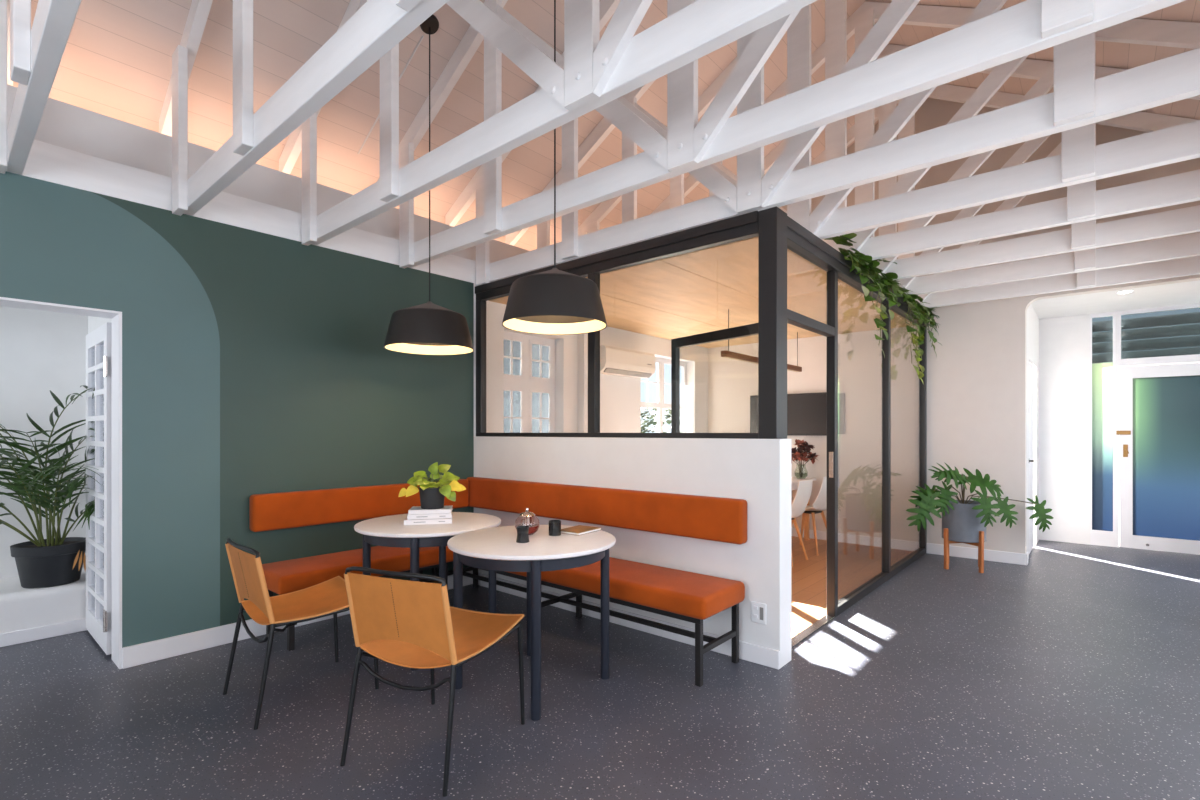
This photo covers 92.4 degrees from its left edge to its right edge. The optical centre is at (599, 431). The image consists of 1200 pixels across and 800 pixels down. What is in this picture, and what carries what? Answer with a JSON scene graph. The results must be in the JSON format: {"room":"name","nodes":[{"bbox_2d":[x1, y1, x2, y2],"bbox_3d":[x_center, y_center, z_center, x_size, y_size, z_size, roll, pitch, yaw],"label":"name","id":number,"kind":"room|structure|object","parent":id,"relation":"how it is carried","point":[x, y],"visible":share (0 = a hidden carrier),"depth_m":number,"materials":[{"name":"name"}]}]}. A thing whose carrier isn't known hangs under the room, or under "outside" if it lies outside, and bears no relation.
{"room":"common room","nodes":[
{"label":"common room","id":0,"kind":"room"},
{"bbox_2d":[0,306,87,578],"bbox_3d":[-4.786,0.000,3.103,0.100,2.600,3.035,0,0,41],"label":"wall","id":1,"kind":"structure","parent":0,"point":[42,352],"depth_m":4.02,"materials":[{"name":"white paint"}]},
{"bbox_2d":[0,568,85,633],"bbox_3d":[-4.529,1.145,2.881,0.580,0.310,3.035,0,0,41],"label":"ledge","id":2,"kind":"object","parent":1,"relation":"attached to","point":[21,608],"depth_m":3.63,"materials":[{"name":"white paint"}]},
{"bbox_2d":[0,385,100,587],"bbox_3d":[-3.646,0.347,3.485,1.067,1.286,1.014,0,0,45],"label":"potted palm","id":3,"kind":"object","parent":2,"relation":"on","point":[51,561],"visible":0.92,"depth_m":3.65,"materials":[{"name":"plant"}]},
{"bbox_2d":[10,537,85,587],"bbox_3d":[-3.599,0.856,3.772,0.380,0.268,0.380,0,0,41],"label":"pot","id":4,"kind":"object","parent":3,"relation":"attached to","point":[44,563],"depth_m":3.67,"materials":[{"name":"black plastic"}]},
{"bbox_2d":[88,316,110,333],"bbox_3d":[-3.252,0.000,3.849,1.445,2.600,0.100,0,0,41],"label":"wall","id":5,"kind":"structure","parent":0,"point":[94,323],"depth_m":4.02,"materials":[{"name":"white paint"}]},
{"bbox_2d":[0,618,86,646],"bbox_3d":[-4.304,1.260,2.686,0.014,0.080,3.035,0,0,41],"label":"baseboard","id":6,"kind":"structure","parent":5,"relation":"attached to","point":[58,629],"depth_m":3.61,"materials":[{"name":"white wood"}]},
{"bbox_2d":[0,172,707,647],"bbox_3d":[-1.617,0.010,4.484,0.200,2.580,9.270,0,0,41],"label":"wall","id":7,"kind":"structure","parent":0,"point":[254,362],"depth_m":3.60,"materials":[{"name":"green paint"}]},
{"bbox_2d":[0,0,80,174],"bbox_3d":[-0.990,-2.480,1.159,6.100,2.441,0.110,0,0,41],"label":"roof truss","id":8,"kind":"object","parent":7,"relation":"on","point":[29,58],"visible":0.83,"depth_m":2.09,"materials":[{"name":"white wood"}]},
{"bbox_2d":[0,297,121,668],"bbox_3d":[-3.171,0.320,2.690,0.214,1.960,1.423,0,0,41],"label":"trim","id":9,"kind":"structure","parent":7,"relation":"attached to","point":[115,316],"depth_m":3.16,"materials":[{"name":"white wood"}]},
{"bbox_2d":[86,322,110,654],"bbox_3d":[-3.078,0.325,3.527,0.730,1.910,0.053,0,0,41],"label":"door","id":10,"kind":"structure","parent":7,"relation":"in","point":[98,342],"depth_m":3.52,"materials":[{"name":"wood"}]},
{"bbox_2d":[22,140,475,283],"bbox_3d":[-1.560,-1.377,4.435,0.050,0.195,9.270,0,0,41],"label":"trim","id":11,"kind":"structure","parent":7,"relation":"on","point":[45,161],"depth_m":3.48,"materials":[{"name":"white paint"}]},
{"bbox_2d":[7,84,528,262],"bbox_3d":[-1.673,-1.528,4.533,0.050,0.495,9.270,0,0,41],"label":"trim","id":12,"kind":"structure","parent":7,"relation":"attached to","point":[64,125],"depth_m":3.43,"materials":[{"name":"white paint"}]},
{"bbox_2d":[122,570,472,668],"bbox_3d":[-1.851,1.242,4.047,0.016,0.115,2.357,0,0,41],"label":"baseboard","id":13,"kind":"structure","parent":7,"relation":"attached to","point":[143,653],"depth_m":3.40,"materials":[{"name":"white wood"}]},
{"bbox_2d":[159,0,448,215],"bbox_3d":[-0.522,-2.480,1.700,6.100,2.441,0.110,0,0,41],"label":"roof truss","id":14,"kind":"object","parent":7,"relation":"on","point":[377,26],"visible":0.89,"depth_m":2.56,"materials":[{"name":"white wood"}]},
{"bbox_2d":[249,479,468,531],"bbox_3d":[-1.655,0.511,4.220,0.084,0.233,1.631,0,0,41],"label":"backrest cushion","id":15,"kind":"object","parent":7,"relation":"attached to","point":[283,510],"visible":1,"depth_m":3.94,"materials":[{"name":"orange fabric"}]},
{"bbox_2d":[504,331,554,432],"bbox_3d":[-0.672,-0.230,5.531,0.200,1.420,0.810,0,0,41],"label":"window","id":16,"kind":"structure","parent":7,"relation":"in","point":[525,383],"depth_m":5.58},
{"bbox_2d":[279,0,816,245],"bbox_3d":[-0.054,-2.480,2.241,6.100,2.441,0.110,0,0,41],"label":"roof truss","id":17,"kind":"object","parent":7,"relation":"on","point":[596,72],"visible":0.9,"depth_m":2.38,"materials":[{"name":"white wood"}]},
{"bbox_2d":[600,345,655,377],"bbox_3d":[0.271,-0.761,6.348,0.218,0.277,0.880,0,0,41],"label":"air conditioner","id":18,"kind":"object","parent":7,"relation":"attached to","point":[616,361],"visible":0.94,"depth_m":6.23,"materials":[{"name":"white plastic"}]},
{"bbox_2d":[641,357,686,432],"bbox_3d":[0.816,-0.230,7.252,0.200,1.420,1.240,0,0,41],"label":"window","id":19,"kind":"structure","parent":7,"relation":"in","point":[660,405],"depth_m":7.30,"materials":[{"name":"white wood"}]},
{"bbox_2d":[378,0,1185,267],"bbox_3d":[0.413,-2.480,2.782,6.100,2.441,0.110,0,0,41],"label":"roof truss","id":20,"kind":"object","parent":7,"relation":"on","point":[1027,27],"visible":0.9,"depth_m":2.60,"materials":[{"name":"white wood"}]},
{"bbox_2d":[445,0,1199,285],"bbox_3d":[0.881,-2.480,3.323,6.100,2.441,0.110,0,0,41],"label":"roof truss","id":21,"kind":"object","parent":7,"relation":"on","point":[1077,99],"visible":0.81,"depth_m":2.92,"materials":[{"name":"white wood"}]},
{"bbox_2d":[505,0,1199,248],"bbox_3d":[1.348,-2.480,3.864,6.100,2.441,0.110,0,0,41],"label":"roof truss","id":22,"kind":"object","parent":7,"relation":"on","point":[1080,160],"visible":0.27,"depth_m":3.34,"materials":[{"name":"white wood"}]},
{"bbox_2d":[578,0,1199,259],"bbox_3d":[1.816,-2.480,4.405,6.100,2.441,0.110,0,0,41],"label":"roof truss","id":23,"kind":"object","parent":7,"relation":"on","point":[1082,203],"visible":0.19,"depth_m":3.83,"materials":[{"name":"white wood"}]},
{"bbox_2d":[650,1,1199,279],"bbox_3d":[2.283,-2.480,4.946,6.100,2.441,0.110,0,0,41],"label":"roof truss","id":24,"kind":"object","parent":7,"relation":"on","point":[1086,235],"visible":0.23,"depth_m":4.27,"materials":[{"name":"white wood"}]},
{"bbox_2d":[764,44,1199,294],"bbox_3d":[2.751,-2.480,5.487,6.100,2.441,0.110,0,0,41],"label":"roof truss","id":25,"kind":"object","parent":7,"relation":"on","point":[1182,246],"visible":0.23,"depth_m":4.77,"materials":[{"name":"white wood"}]},
{"bbox_2d":[780,84,1199,307],"bbox_3d":[3.219,-2.480,6.028,6.100,2.441,0.110,0,0,41],"label":"roof truss","id":26,"kind":"object","parent":7,"relation":"on","point":[1141,121],"visible":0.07,"depth_m":5.28,"materials":[{"name":"white wood"}]},
{"bbox_2d":[578,333,587,432],"bbox_3d":[-0.163,0.066,5.944,0.090,2.452,0.100,0,0,41],"label":"wall","id":27,"kind":"structure","parent":0,"point":[582,338],"depth_m":5.90,"materials":[{"name":"white paint"}]},
{"bbox_2d":[0,536,1199,799],"bbox_3d":[0.401,1.336,4.015,6.955,0.088,11.200,0,0,41],"label":"floor","id":28,"kind":"structure","parent":0,"point":[1072,672],"depth_m":2.71,"materials":[{"name":"concrete"}]},
{"bbox_2d":[223,538,378,729],"bbox_3d":[-1.500,0.908,2.880,0.509,0.785,0.587,0,0,43],"label":"leather chair","id":29,"kind":"object","parent":28,"relation":"on","point":[329,597],"visible":0.93,"depth_m":2.81,"materials":[{"name":"orange leather"}]},
{"bbox_2d":[262,546,452,650],"bbox_3d":[-1.629,1.069,3.930,0.465,0.462,1.215,0,0,41],"label":"upholstered bench","id":30,"kind":"object","parent":28,"relation":"on","point":[287,576],"visible":0.41,"depth_m":3.69,"materials":[{"name":"orange fabric"}]},
{"bbox_2d":[262,546,452,594],"bbox_3d":[-1.629,0.896,3.930,0.465,0.117,1.215,0,0,41],"label":"seat cushion","id":31,"kind":"object","parent":30,"relation":"on","point":[287,576],"depth_m":3.72,"materials":[{"name":"orange fabric"}]},
{"bbox_2d":[354,512,500,670],"bbox_3d":[-1.044,0.925,3.533,0.860,0.750,0.860,0,0,41],"label":"round table","id":32,"kind":"object","parent":28,"relation":"on","point":[387,531],"visible":0.69,"depth_m":3.28,"materials":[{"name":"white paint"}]},
{"bbox_2d":[404,514,452,524],"bbox_3d":[-1.047,0.536,3.528,0.275,0.028,0.202,0,0,-12],"label":"book","id":33,"kind":"object","parent":32,"relation":"on","point":[442,520],"visible":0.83,"depth_m":3.43,"materials":[{"name":"paper"}]},
{"bbox_2d":[407,512,451,519],"bbox_3d":[-1.042,0.507,3.537,0.255,0.028,0.188,0,0,-14],"label":"book","id":34,"kind":"object","parent":33,"relation":"on","point":[445,515],"visible":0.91,"depth_m":3.44,"materials":[{"name":"white paper"}]},
{"bbox_2d":[408,506,452,513],"bbox_3d":[-1.040,0.480,3.543,0.245,0.024,0.182,0,0,-10],"label":"book","id":35,"kind":"object","parent":34,"relation":"on","point":[415,509],"visible":0.95,"depth_m":3.47,"materials":[{"name":"paper"}]},
{"bbox_2d":[399,462,465,508],"bbox_3d":[-1.030,0.326,3.544,0.302,0.283,0.332,0,0,41],"label":"pothos","id":36,"kind":"object","parent":35,"relation":"on","point":[432,492],"visible":1,"depth_m":3.50,"materials":[{"name":"plant"}]},
{"bbox_2d":[419,486,444,508],"bbox_3d":[-1.030,0.403,3.534,0.158,0.130,0.158,0,0,41],"label":"pot","id":37,"kind":"object","parent":36,"relation":"attached to","point":[431,497],"depth_m":3.47,"materials":[{"name":"black ceramic"}]},
{"bbox_2d":[340,566,524,796],"bbox_3d":[-0.677,0.908,2.398,0.509,0.785,0.587,0,0,22],"label":"leather chair","id":38,"kind":"object","parent":28,"relation":"on","point":[405,623],"visible":1,"depth_m":2.21,"materials":[{"name":"orange leather"}]},
{"bbox_2d":[447,525,615,720],"bbox_3d":[-0.348,0.925,2.984,0.860,0.750,0.860,0,0,36],"label":"round table","id":39,"kind":"object","parent":28,"relation":"on","point":[495,548],"visible":0.85,"depth_m":2.76,"materials":[{"name":"laminate"}]},
{"bbox_2d":[516,526,528,542],"bbox_3d":[-0.387,0.512,2.879,0.066,0.076,0.066,0,0,41],"label":"cup","id":40,"kind":"object","parent":39,"relation":"on","point":[522,531],"visible":1,"depth_m":2.85,"materials":[{"name":"ceramic"}]},
{"bbox_2d":[515,508,539,534],"bbox_3d":[-0.389,0.479,3.098,0.134,0.140,0.208,0,0,41],"label":"glass teapot","id":41,"kind":"object","parent":39,"relation":"on","point":[527,516],"visible":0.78,"depth_m":3.07,"materials":[{"name":"glass"}]},
{"bbox_2d":[549,520,560,535],"bbox_3d":[-0.241,0.512,3.070,0.069,0.076,0.069,0,0,41],"label":"cup","id":42,"kind":"object","parent":39,"relation":"on","point":[554,525],"visible":1,"depth_m":3.04,"materials":[{"name":"ceramic"}]},
{"bbox_2d":[561,525,600,535],"bbox_3d":[-0.115,0.542,3.179,0.152,0.015,0.210,0,0,35],"label":"notebook","id":43,"kind":"object","parent":39,"relation":"on","point":[577,530],"visible":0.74,"depth_m":3.15,"materials":[{"name":"paper"}]},
{"bbox_2d":[432,557,744,686],"bbox_3d":[-0.288,1.069,3.891,2.545,0.462,0.460,0,0,41],"label":"upholstered bench","id":44,"kind":"object","parent":28,"relation":"on","point":[692,597],"visible":0.62,"depth_m":3.24,"materials":[{"name":"orange fabric"}]},
{"bbox_2d":[504,557,744,619],"bbox_3d":[-0.288,0.896,3.891,2.545,0.117,0.460,0,0,41],"label":"seat cushion","id":45,"kind":"object","parent":44,"relation":"on","point":[685,595],"depth_m":3.22,"materials":[{"name":"orange fabric"}]},
{"bbox_2d":[791,479,812,566],"bbox_3d":[1.838,0.881,5.762,0.526,0.828,0.462,0,0,39],"label":"shell chair","id":46,"kind":"object","parent":28,"relation":"on","point":[803,493],"visible":0.52,"depth_m":5.57,"materials":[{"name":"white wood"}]},
{"bbox_2d":[791,477,815,539],"bbox_3d":[1.664,0.924,6.512,0.900,0.735,1.830,0,0,41],"label":"meeting table","id":47,"kind":"object","parent":28,"relation":"on","point":[794,480],"visible":0.09,"depth_m":6.86,"materials":[{"name":"laminate"}]},
{"bbox_2d":[791,439,819,478],"bbox_3d":[2.428,0.319,6.865,0.382,0.469,0.462,0,0,41],"label":"flower vase","id":48,"kind":"object","parent":47,"relation":"on","point":[801,452],"visible":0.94,"depth_m":6.80,"materials":[{"name":"clear glass"}]},
{"bbox_2d":[791,475,839,555],"bbox_3d":[2.307,0.881,6.274,0.462,0.828,0.526,0,0,-43],"label":"shell chair","id":49,"kind":"object","parent":28,"relation":"on","point":[820,503],"visible":0.46,"depth_m":6.08,"materials":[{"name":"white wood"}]},
{"bbox_2d":[758,206,928,648],"bbox_3d":[2.220,0.024,4.701,0.110,2.552,3.924,0,0,41],"label":"wall","id":50,"kind":"structure","parent":28,"relation":"on","point":[777,232],"depth_m":4.03,"materials":[{"name":"black metal"}]},
{"bbox_2d":[824,233,902,357],"bbox_3d":[2.120,-1.062,4.552,0.346,0.952,1.397,0,0,41],"label":"trailing vine","id":51,"kind":"object","parent":50,"relation":"hanging from","point":[864,264],"visible":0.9,"depth_m":4.45,"materials":[{"name":"green plant"}]},
{"bbox_2d":[893,280,940,381],"bbox_3d":[3.055,-0.989,5.607,1.375,1.080,0.348,0,0,-45],"label":"trailing vine","id":52,"kind":"object","parent":50,"relation":"hanging from","point":[915,306],"visible":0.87,"depth_m":5.51,"materials":[{"name":"green plant"}]},
{"bbox_2d":[944,528,983,572],"bbox_3d":[3.475,1.107,5.496,0.320,0.385,0.320,0,0,32],"label":"plant stand","id":53,"kind":"object","parent":28,"relation":"on","point":[947,541],"visible":0.77,"depth_m":5.43,"materials":[{"name":"brown wood"}]},
{"bbox_2d":[906,462,1052,542],"bbox_3d":[3.591,0.658,5.507,1.409,0.739,0.667,0,0,12],"label":"leaf plant","id":54,"kind":"object","parent":53,"relation":"on","point":[964,519],"visible":1,"depth_m":5.36,"materials":[{"name":"plant"}]},
{"bbox_2d":[13,0,1199,250],"bbox_3d":[0.366,-2.718,2.717,7.416,2.114,9.590,0,0,41],"label":"ceiling","id":55,"kind":"structure","parent":0,"point":[116,62],"depth_m":4.06,"materials":[{"name":"beige wood"}]},
{"bbox_2d":[358,35,423,153],"bbox_3d":[-1.520,-2.392,4.129,0.906,0.512,0.010,0,0,41],"label":"cable","id":56,"kind":"object","parent":55,"relation":"attached to","point":[420,40],"visible":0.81,"depth_m":4.01,"materials":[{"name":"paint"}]},
{"bbox_2d":[384,14,473,354],"bbox_3d":[-1.118,-1.635,3.776,0.568,2.187,0.568,0,0,41],"label":"pendant lamp","id":57,"kind":"object","parent":55,"relation":"hanging from","point":[428,328],"visible":0.98,"depth_m":3.59,"materials":[{"name":"black metal"}]},
{"bbox_2d":[502,0,606,334],"bbox_3d":[-0.245,-1.956,3.119,0.568,2.761,0.568,0,0,41],"label":"pendant lamp","id":58,"kind":"object","parent":55,"relation":"hanging from","point":[554,301],"visible":1,"depth_m":2.94,"materials":[{"name":"black metal"}]},
{"bbox_2d":[474,436,790,667],"bbox_3d":[0.003,0.669,4.109,2.740,1.262,0.160,0,0,41],"label":"wall","id":59,"kind":"structure","parent":0,"point":[757,472],"depth_m":3.51,"materials":[{"name":"white paint"}]},
{"bbox_2d":[467,477,746,543],"bbox_3d":[-0.148,0.508,4.073,2.552,0.250,0.089,0,0,41],"label":"backrest cushion","id":60,"kind":"object","parent":59,"relation":"attached to","point":[719,519],"visible":0.91,"depth_m":3.77,"materials":[{"name":"orange fabric"}]},
{"bbox_2d":[475,211,758,438],"bbox_3d":[-0.072,-0.607,4.126,2.605,1.290,0.072,0,0,41],"label":"window frame","id":61,"kind":"structure","parent":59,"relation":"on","point":[745,226],"depth_m":4.02,"materials":[{"name":"black metal"}]},
{"bbox_2d":[478,573,779,669],"bbox_3d":[-0.048,1.250,4.038,2.724,0.100,0.014,0,0,41],"label":"baseboard","id":62,"kind":"structure","parent":59,"relation":"attached to","point":[750,652],"depth_m":3.62,"materials":[{"name":"white wood"}]},
{"bbox_2d":[751,601,765,624],"bbox_3d":[0.890,1.015,3.227,0.090,0.116,0.013,0,0,41],"label":"wall socket","id":63,"kind":"object","parent":59,"relation":"attached to","point":[758,610],"visible":1,"depth_m":3.23,"materials":[{"name":"white plastic"}]},
{"bbox_2d":[760,607,762,619],"bbox_3d":[0.902,1.015,3.212,0.022,0.070,0.002,0,0,41],"label":"outlet","id":64,"kind":"object","parent":63,"relation":"attached to","point":[761,608],"depth_m":3.21,"materials":[{"name":"grey plastic"}]},
{"bbox_2d":[641,408,681,432],"bbox_3d":[1.319,0.384,12.110,1.732,2.035,2.464,0,0,41],"label":"shrub","id":65,"kind":"object","parent":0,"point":[653,421],"visible":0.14,"depth_m":12.17,"materials":[{"name":"green plant"}]},
{"bbox_2d":[489,236,915,347],"bbox_3d":[1.240,-1.177,5.643,2.605,0.045,3.780,0,0,41],"label":"ceiling","id":66,"kind":"structure","parent":0,"point":[692,293],"depth_m":4.90,"materials":[{"name":"brown wood"}]},
{"bbox_2d":[721,340,757,363],"bbox_3d":[1.325,-0.767,5.540,0.060,0.165,0.735,0,0,41],"label":"pendant lamp","id":67,"kind":"object","parent":66,"relation":"hanging from","point":[741,357],"depth_m":5.51,"materials":[{"name":"brown wood"}]},
{"bbox_2d":[787,332,801,371],"bbox_3d":[2.181,-0.911,6.530,0.060,0.453,0.398,0,0,41],"label":"pendant lamp","id":68,"kind":"object","parent":66,"relation":"hanging from","point":[790,367],"depth_m":6.57,"materials":[{"name":"brown wood"}]},
{"bbox_2d":[671,323,757,432],"bbox_3d":[0.760,0.307,3.768,0.088,1.945,0.870,0,0,-36],"label":"door","id":69,"kind":"structure","parent":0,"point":[751,329],"depth_m":4.04,"materials":[{"name":"black metal"}]},
{"bbox_2d":[708,98,1199,553],"bbox_3d":[3.462,-1.202,6.299,6.680,5.004,0.120,0,0,41],"label":"wall","id":70,"kind":"structure","parent":0,"point":[976,380],"depth_m":6.12,"materials":[{"name":"white paint"}]},
{"bbox_2d":[750,392,844,435],"bbox_3d":[2.407,-0.214,7.090,1.170,0.514,0.064,0,0,41],"label":"wall screen","id":71,"kind":"object","parent":70,"relation":"attached to","point":[806,412],"visible":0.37,"depth_m":6.96,"materials":[{"name":"black metal"}]},
{"bbox_2d":[791,528,918,550],"bbox_3d":[1.239,1.241,5.650,2.595,0.102,3.770,0,0,41],"label":"baseboard","id":72,"kind":"structure","parent":70,"relation":"attached to","point":[822,535],"depth_m":6.58,"materials":[{"name":"wood"}]},
{"bbox_2d":[926,543,1027,564],"bbox_3d":[3.874,1.245,5.933,0.871,0.110,0.136,0,0,41],"label":"baseboard","id":73,"kind":"structure","parent":70,"relation":"attached to","point":[956,551],"depth_m":5.86,"materials":[{"name":"white wood"}]},
{"bbox_2d":[1026,305,1038,558],"bbox_3d":[4.770,-0.030,6.405,0.100,2.660,1.750,0,0,41],"label":"wall","id":74,"kind":"structure","parent":0,"point":[1032,320],"depth_m":6.44,"materials":[{"name":"white paint"}]},
{"bbox_2d":[1029,362,1035,553],"bbox_3d":[4.649,0.275,6.189,0.099,2.030,0.735,0,0,41],"label":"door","id":75,"kind":"structure","parent":74,"relation":"in","point":[1031,367],"depth_m":6.26,"materials":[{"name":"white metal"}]},
{"bbox_2d":[1039,314,1089,544],"bbox_3d":[5.940,-0.030,6.471,1.585,2.660,0.120,0,0,41],"label":"wall","id":76,"kind":"structure","parent":0,"point":[1064,342],"depth_m":6.78,"materials":[{"name":"white paint"}]},
{"bbox_2d":[1090,303,1199,554],"bbox_3d":[6.114,-0.030,6.314,1.108,2.660,0.216,0,0,41],"label":"door","id":77,"kind":"structure","parent":76,"relation":"in","point":[1159,432],"depth_m":6.36,"materials":[{"name":"white metal"}]},
{"bbox_2d":[1092,362,1112,530],"bbox_3d":[5.759,0.170,6.592,0.181,1.920,0.006,0,0,41],"label":"window","id":78,"kind":"structure","parent":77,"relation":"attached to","point":[1102,373],"depth_m":6.59,"materials":[{"name":"glass"}]},
{"bbox_2d":[1031,280,1199,318],"bbox_3d":[5.445,-1.400,5.822,1.885,0.080,1.750,0,0,41],"label":"ceiling","id":79,"kind":"structure","parent":0,"point":[1183,293],"depth_m":5.95,"materials":[{"name":"white paint"}]},
{"bbox_2d":[1115,290,1134,293],"bbox_3d":[5.092,-1.357,5.578,0.140,0.006,0.140,0,0,41],"label":"recessed light","id":80,"kind":"object","parent":79,"relation":"in","point":[1125,291],"visible":1,"depth_m":5.57,"materials":[{"name":"white plastic"}]},
{"label":"outside","id":81,"kind":"structure","parent":0,"visible":0},
{"bbox_2d":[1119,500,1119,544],"bbox_3d":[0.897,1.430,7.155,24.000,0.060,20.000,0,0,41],"label":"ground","id":82,"kind":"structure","parent":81,"point":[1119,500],"depth_m":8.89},
{"bbox_2d":[504,340,548,432],"bbox_3d":[-1.595,-0.850,7.062,0.150,4.500,4.200,0,0,41],"label":"wall","id":83,"kind":"structure","parent":82,"relation":"on","point":[516,345],"depth_m":7.74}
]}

